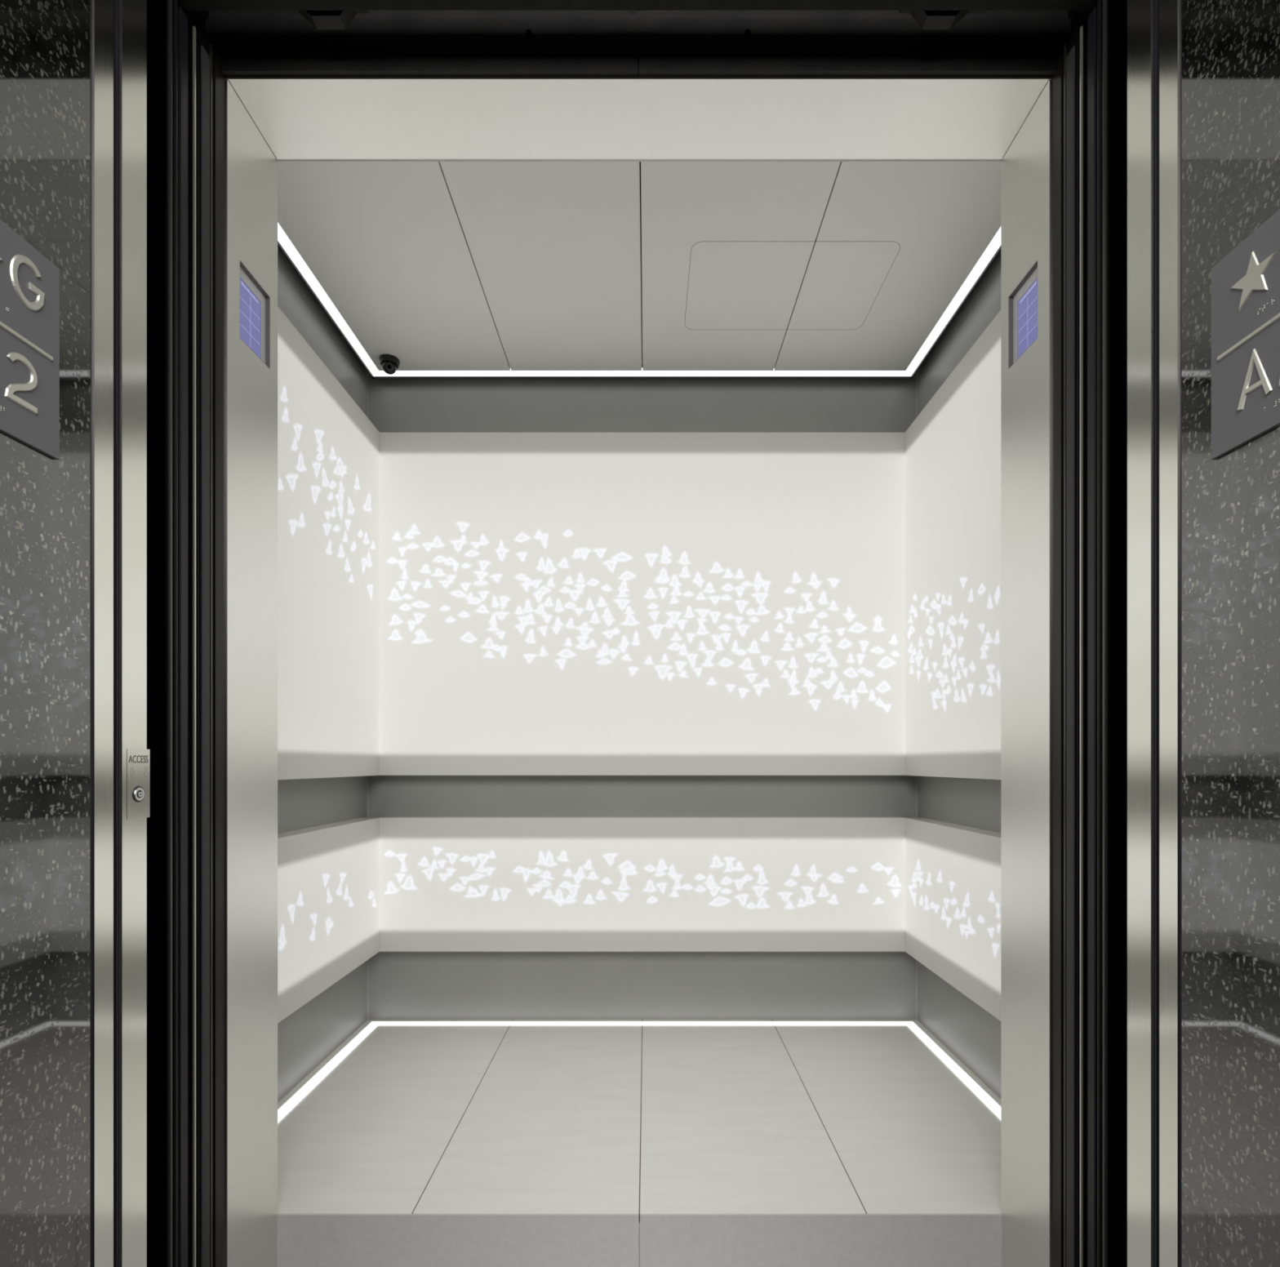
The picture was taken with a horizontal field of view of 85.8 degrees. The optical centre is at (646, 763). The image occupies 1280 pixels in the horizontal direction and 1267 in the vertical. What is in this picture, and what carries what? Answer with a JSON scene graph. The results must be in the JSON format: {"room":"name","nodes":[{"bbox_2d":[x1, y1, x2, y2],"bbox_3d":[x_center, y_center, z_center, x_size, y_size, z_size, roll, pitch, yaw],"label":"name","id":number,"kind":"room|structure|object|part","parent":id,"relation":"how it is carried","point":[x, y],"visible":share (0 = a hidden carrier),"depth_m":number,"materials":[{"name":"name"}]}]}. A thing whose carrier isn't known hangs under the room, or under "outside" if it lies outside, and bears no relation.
{"room":"elevator lobby","nodes":[
{"label":"elevator lobby","id":0,"kind":"room"},
{"bbox_2d":[182,10,208,36],"bbox_3d":[-1.135,-0.232,1.056,0.658,2.680,0.442,0,0,0],"label":"wall","id":1,"kind":"structure","parent":0,"point":[194,17],"depth_m":1.25,"materials":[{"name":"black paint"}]},
{"bbox_2d":[146,0,195,1266],"bbox_3d":[-1.105,-0.085,1.156,0.658,2.374,0.062,0,0,0],"label":"door frame","id":2,"kind":"structure","parent":1,"relation":"in","point":[167,24],"depth_m":1.13,"materials":[{"name":"black metal"}]},
{"bbox_2d":[188,24,212,1266],"bbox_3d":[-1.106,-0.092,1.217,0.658,2.389,0.034,0,0,0],"label":"door","id":3,"kind":"structure","parent":1,"relation":"in","point":[203,48],"depth_m":1.21,"materials":[{"name":"black paint"}]},
{"bbox_2d":[177,0,1097,29],"bbox_3d":[-0.015,-1.313,1.169,2.840,0.077,0.067,0,0,0],"label":"header rail","id":4,"kind":"object","parent":1,"relation":"attached to","point":[185,5],"depth_m":1.16,"materials":[{"name":"metal"}]},
{"bbox_3d":[-0.559,-1.303,1.189,0.150,0.046,0.026,0,0,0],"label":"hanger bracket","id":5,"kind":"part","parent":4,"relation":"part of","materials":[{"name":"black metal"}]},
{"bbox_2d":[629,10,635,14],"bbox_3d":[-0.024,-1.319,1.179,0.042,0.066,0.023,0,0,0],"label":"door latch","id":6,"kind":"structure","parent":4,"relation":"attached to","point":[632,12],"depth_m":1.18,"materials":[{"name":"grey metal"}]},
{"bbox_3d":[0.515,-1.303,1.189,0.150,0.046,0.026,0,0,0],"label":"hanger bracket","id":7,"kind":"part","parent":4,"relation":"part of","materials":[{"name":"black metal"}]},
{"bbox_2d":[225,78,277,1266],"bbox_3d":[-0.791,-0.081,1.364,0.030,2.377,0.174,0,0,0],"label":"wall","id":8,"kind":"structure","parent":0,"point":[251,165],"depth_m":1.35,"materials":[{"name":"grey metal"}]},
{"bbox_2d":[212,52,225,1266],"bbox_3d":[-0.793,-0.089,1.258,0.027,2.395,0.039,0,0,0],"label":"trim","id":9,"kind":"structure","parent":8,"relation":"attached to","point":[218,77],"depth_m":1.25,"materials":[{"name":"black"}]},
{"bbox_2d":[240,260,270,368],"bbox_3d":[-0.783,-0.887,1.369,0.012,0.149,0.106,0,0,0],"label":"display screen","id":10,"kind":"object","parent":8,"relation":"attached to","point":[255,302],"visible":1,"depth_m":1.38,"materials":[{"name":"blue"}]},
{"bbox_2d":[277,245,367,1102],"bbox_3d":[-1.046,-0.292,1.985,0.030,2.560,1.128,0,0,0],"label":"wall","id":11,"kind":"structure","parent":0,"point":[313,1032],"depth_m":2.17,"materials":[{"name":"grey metal"}]},
{"bbox_2d":[277,306,379,779],"bbox_3d":[-0.994,-0.574,1.970,0.070,1.233,1.016,0,0,0],"label":"light panel","id":12,"kind":"object","parent":11,"relation":"attached to","point":[328,449],"visible":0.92,"depth_m":2.05,"materials":[{"name":"white"}]},
{"bbox_2d":[277,817,379,1022],"bbox_3d":[-0.994,0.436,1.970,0.070,0.481,1.016,0,0,0],"label":"light panel","id":13,"kind":"object","parent":11,"relation":"attached to","point":[328,874],"visible":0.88,"depth_m":2.05,"materials":[{"name":"white"}]},
{"bbox_3d":[-0.995,0.436,1.970,0.070,0.481,1.016,0,0,0],"label":"panel frame","id":14,"kind":"part","parent":13,"relation":"part of","materials":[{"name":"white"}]},
{"bbox_2d":[276,160,510,370],"bbox_3d":[-0.724,-1.420,1.963,0.472,0.020,1.024,0,0,0],"label":"ceiling panel","id":15,"kind":"object","parent":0,"point":[386,242],"visible":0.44,"depth_m":1.92,"materials":[{"name":"grey metal"}]},
{"bbox_2d":[379,354,399,374],"bbox_3d":[-0.897,-1.385,2.407,0.067,0.050,0.067,0,0,0],"label":"security camera","id":16,"kind":"object","parent":15,"relation":"attached to","point":[389,363],"visible":1,"depth_m":2.39,"materials":[{"name":"black plastic"}]},
{"bbox_2d":[277,222,1000,378],"bbox_3d":[-0.015,-1.419,1.985,1.970,0.030,1.066,0,0,0],"label":"ceiling light strip","id":17,"kind":"object","parent":15,"relation":"attached to","point":[284,243],"visible":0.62,"depth_m":2.48,"materials":[{"name":"glowing white light diffuser"},{"name":"plastic"}]},
{"bbox_2d":[439,161,641,370],"bbox_3d":[-0.251,-1.420,1.963,0.469,0.020,1.024,0,0,0],"label":"ceiling panel","id":18,"kind":"object","parent":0,"point":[554,246],"visible":0.56,"depth_m":1.91,"materials":[{"name":"grey metal"}]},
{"bbox_2d":[205,10,1071,159],"bbox_3d":[-0.015,-1.421,1.356,2.840,0.303,0.188,0,0,0],"label":"transom","id":19,"kind":"structure","parent":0,"point":[297,119],"depth_m":1.29,"materials":[{"name":"grey metal"}]},
{"bbox_2d":[525,28,532,44],"bbox_3d":[-0.214,-1.327,1.259,0.010,0.025,0.006,0,0,0],"label":"bolt","id":20,"kind":"object","parent":19,"relation":"attached to","point":[528,32],"visible":1,"depth_m":1.26,"materials":[{"name":"metal"}]},
{"bbox_2d":[226,71,1050,79],"bbox_3d":[-0.015,-1.272,1.275,1.524,0.009,0.004,0,0,0],"label":"trim","id":21,"kind":"structure","parent":19,"relation":"attached to","point":[638,77],"depth_m":1.27,"materials":[{"name":"metal"}]},
{"bbox_2d":[277,160,1001,161],"bbox_3d":[-0.015,-1.420,1.451,1.524,0.305,0.002,0,0,0],"label":"trim","id":22,"kind":"structure","parent":19,"relation":"attached to","point":[277,160],"depth_m":1.45,"materials":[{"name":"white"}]},
{"bbox_2d":[744,28,751,44],"bbox_3d":[0.185,-1.327,1.259,0.010,0.025,0.006,0,0,0],"label":"bolt","id":23,"kind":"object","parent":19,"relation":"attached to","point":[748,32],"visible":1,"depth_m":1.26,"materials":[{"name":"metal"}]},
{"bbox_2d":[276,1213,1001,1266],"bbox_3d":[-0.015,1.049,1.460,2.032,0.199,0.023,0,0,0],"label":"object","id":24,"kind":"structure","parent":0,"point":[303,1240],"depth_m":1.45,"materials":[{"name":"grey metal"}]},
{"bbox_2d":[277,1019,1000,1221],"bbox_3d":[-0.015,0.958,2.001,2.032,0.020,1.097,0,0,0],"label":"floor","id":25,"kind":"structure","parent":0,"point":[414,1119],"depth_m":1.82,"materials":[{"name":"tile"}]},
{"bbox_2d":[277,1021,1000,1122],"bbox_3d":[-0.015,0.946,1.987,1.980,0.004,1.070,0,0,0],"label":"light strip","id":26,"kind":"object","parent":25,"relation":"on","point":[322,1073],"visible":0.67,"depth_m":2.49,"materials":[{"name":"white plastic"}]},
{"bbox_2d":[0,0,1279,1266],"bbox_3d":[-0.015,-0.347,0.575,5.200,2.910,0.350,0,0,0],"label":"wall","id":27,"kind":"structure","parent":0,"point":[1231,48],"depth_m":0.69,"materials":[{"name":"stone"}]},
{"bbox_2d":[0,219,59,459],"bbox_3d":[-0.603,-0.409,0.638,0.006,0.196,0.137,0,0,0],"label":"sign","id":28,"kind":"object","parent":27,"relation":"attached to","point":[29,282],"visible":1,"depth_m":0.67,"materials":[{"name":"grey metal"}]},
{"bbox_2d":[89,0,93,1266],"bbox_3d":[-0.621,-0.197,0.753,0.029,2.610,0.005,0,0,0],"label":"trim","id":29,"kind":"structure","parent":27,"relation":"attached to","point":[91,1],"depth_m":0.75,"materials":[{"name":"black metal"}]},
{"bbox_2d":[93,0,113,1266],"bbox_3d":[-0.621,-0.197,0.769,0.030,2.610,0.027,0,0,0],"label":"trim","id":30,"kind":"structure","parent":27,"relation":"attached to","point":[103,10],"depth_m":0.77,"materials":[{"name":"silver metal"}]},
{"bbox_2d":[1064,24,1087,1266],"bbox_3d":[1.077,-0.092,1.217,0.658,2.389,0.034,0,0,0],"label":"door","id":31,"kind":"structure","parent":27,"relation":"in","point":[1072,48],"depth_m":1.21,"materials":[{"name":"black paint"}]},
{"bbox_2d":[1080,0,1127,1266],"bbox_3d":[1.076,-0.085,1.156,0.658,2.374,0.062,0,0,0],"label":"door frame","id":32,"kind":"structure","parent":27,"relation":"in","point":[1107,24],"depth_m":1.13,"materials":[{"name":"black metal"}]},
{"bbox_2d":[1159,0,1178,1266],"bbox_3d":[0.598,-0.197,0.769,0.030,2.610,0.027,0,0,0],"label":"trim","id":33,"kind":"structure","parent":27,"relation":"attached to","point":[1168,9],"depth_m":0.77,"materials":[{"name":"silver metal"}]},
{"bbox_2d":[1178,0,1182,1266],"bbox_3d":[0.599,-0.197,0.753,0.029,2.610,0.005,0,0,0],"label":"trim","id":34,"kind":"structure","parent":27,"relation":"attached to","point":[1180,1],"depth_m":0.75,"materials":[{"name":"black metal"}]},
{"bbox_2d":[1211,208,1279,459],"bbox_3d":[0.580,-0.409,0.638,0.006,0.196,0.137,0,0,0],"label":"sign","id":35,"kind":"object","parent":27,"relation":"attached to","point":[1246,282],"visible":1,"depth_m":0.67,"materials":[{"name":"grey metal"}]},
{"bbox_2d":[639,161,642,338],"bbox_3d":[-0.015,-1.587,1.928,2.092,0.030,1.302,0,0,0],"label":"ceiling seam","id":36,"kind":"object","parent":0,"point":[639,162],"depth_m":2.07,"materials":[{"name":"grey"}]},
{"bbox_2d":[368,338,915,1019],"bbox_3d":[-0.015,-0.292,2.564,2.092,2.560,0.030,0,0,0],"label":"wall","id":37,"kind":"structure","parent":0,"point":[403,985],"depth_m":2.55,"materials":[{"name":"grey metal"}]},
{"bbox_2d":[379,432,905,775],"bbox_3d":[-0.015,-0.574,2.513,1.889,1.233,0.070,0,0,0],"label":"light panel","id":38,"kind":"object","parent":37,"relation":"attached to","point":[551,603],"visible":1,"depth_m":2.48,"materials":[{"name":"white"}]},
{"bbox_2d":[379,816,905,951],"bbox_3d":[-0.015,0.436,2.513,1.889,0.481,0.070,0,0,0],"label":"light panel","id":39,"kind":"object","parent":37,"relation":"attached to","point":[447,883],"visible":1,"depth_m":2.48,"materials":[{"name":"white"}]},
{"bbox_3d":[-0.015,0.436,2.513,1.889,0.481,0.070,0,0,0],"label":"panel frame","id":40,"kind":"part","parent":39,"relation":"part of","materials":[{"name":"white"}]},
{"bbox_2d":[640,161,840,370],"bbox_3d":[0.222,-1.420,1.963,0.469,0.020,1.024,0,0,0],"label":"ceiling panel","id":41,"kind":"object","parent":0,"point":[757,224],"visible":0.56,"depth_m":1.91,"materials":[{"name":"grey metal"}]},
{"bbox_2d":[684,240,900,329],"bbox_3d":[0.409,-1.412,2.051,0.574,0.004,0.381,0,0,0],"label":"ceiling hatch","id":42,"kind":"object","parent":41,"relation":"attached to","point":[815,240],"visible":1,"depth_m":2.02,"materials":[{"name":"grey metal"}]},
{"bbox_2d":[773,161,1000,370],"bbox_3d":[0.695,-1.420,1.963,0.472,0.020,1.024,0,0,0],"label":"ceiling panel","id":43,"kind":"object","parent":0,"point":[943,216],"visible":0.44,"depth_m":1.92,"materials":[{"name":"grey metal"}]},
{"bbox_2d":[917,251,1000,1098],"bbox_3d":[1.016,-0.292,1.985,0.030,2.560,1.128,0,0,0],"label":"wall","id":44,"kind":"structure","parent":0,"point":[971,1033],"depth_m":2.19,"materials":[{"name":"grey metal"}]},
{"bbox_2d":[905,310,1000,779],"bbox_3d":[0.965,-0.574,1.970,0.070,1.233,1.016,0,0,0],"label":"light panel","id":45,"kind":"object","parent":44,"relation":"attached to","point":[953,446],"visible":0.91,"depth_m":2.06,"materials":[{"name":"white"}]},
{"bbox_2d":[905,817,1000,1021],"bbox_3d":[0.965,0.436,1.970,0.070,0.481,1.016,0,0,0],"label":"light panel","id":46,"kind":"object","parent":44,"relation":"attached to","point":[953,871],"visible":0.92,"depth_m":2.08,"materials":[{"name":"white"}]},
{"bbox_3d":[0.966,0.436,1.970,0.070,0.481,1.016,0,0,0],"label":"panel frame","id":47,"kind":"part","parent":46,"relation":"part of","materials":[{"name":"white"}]},
{"bbox_2d":[1000,79,1051,1266],"bbox_3d":[0.762,-0.081,1.364,0.030,2.377,0.174,0,0,0],"label":"wall","id":48,"kind":"structure","parent":0,"point":[1026,165],"depth_m":1.36,"materials":[{"name":"grey metal"}]},
{"bbox_2d":[1008,260,1037,368],"bbox_3d":[0.754,-0.887,1.369,0.012,0.149,0.106,0,0,0],"label":"display screen","id":49,"kind":"object","parent":48,"relation":"attached to","point":[1023,301],"visible":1,"depth_m":1.38,"materials":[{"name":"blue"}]},
{"bbox_2d":[1051,52,1064,1266],"bbox_3d":[0.764,-0.089,1.258,0.027,2.395,0.039,0,0,0],"label":"trim","id":50,"kind":"structure","parent":48,"relation":"attached to","point":[1058,77],"depth_m":1.25,"materials":[{"name":"black metal"}]},
{"bbox_2d":[1067,10,1092,35],"bbox_3d":[1.107,-0.232,1.056,0.658,2.680,0.442,0,0,0],"label":"wall","id":51,"kind":"structure","parent":0,"point":[1077,17],"depth_m":1.25,"materials":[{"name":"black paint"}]},
{"bbox_3d":[1.024,-0.197,0.825,0.822,2.610,0.020,0,0,0],"label":"wall","id":52,"kind":"structure","parent":0,"visible":0},
{"bbox_2d":[1127,0,1151,1266],"bbox_3d":[0.598,-0.197,0.816,0.030,2.610,0.039,0,0,0],"label":"trim","id":53,"kind":"structure","parent":52,"relation":"attached to","point":[1139,11],"depth_m":0.81,"materials":[{"name":"silver metal"}]},
{"bbox_2d":[1151,0,1159,1266],"bbox_3d":[0.598,-0.197,0.790,0.029,2.610,0.013,0,0,0],"label":"trim","id":54,"kind":"structure","parent":52,"relation":"attached to","point":[1155,3],"depth_m":0.79,"materials":[{"name":"black metal"}]},
{"bbox_3d":[-1.050,-0.197,0.825,0.829,2.610,0.020,0,0,0],"label":"wall","id":55,"kind":"structure","parent":0,"visible":0},
{"bbox_2d":[113,0,121,1266],"bbox_3d":[-0.621,-0.197,0.790,0.029,2.610,0.013,0,0,0],"label":"trim","id":56,"kind":"structure","parent":55,"relation":"attached to","point":[117,3],"depth_m":0.79,"materials":[{"name":"black metal"}]},
{"bbox_2d":[121,0,146,1266],"bbox_3d":[-0.621,-0.197,0.816,0.030,2.610,0.039,0,0,0],"label":"trim","id":57,"kind":"structure","parent":55,"relation":"attached to","point":[134,12],"depth_m":0.81,"materials":[{"name":"silver metal"}]},
{"bbox_2d":[126,748,150,819],"bbox_3d":[-0.604,0.024,0.822,0.003,0.083,0.037,0,0,0],"label":"switch","id":58,"kind":"object","parent":55,"relation":"attached to","point":[138,760],"visible":1,"depth_m":0.82,"materials":[{"name":"silver metal"}]}
]}

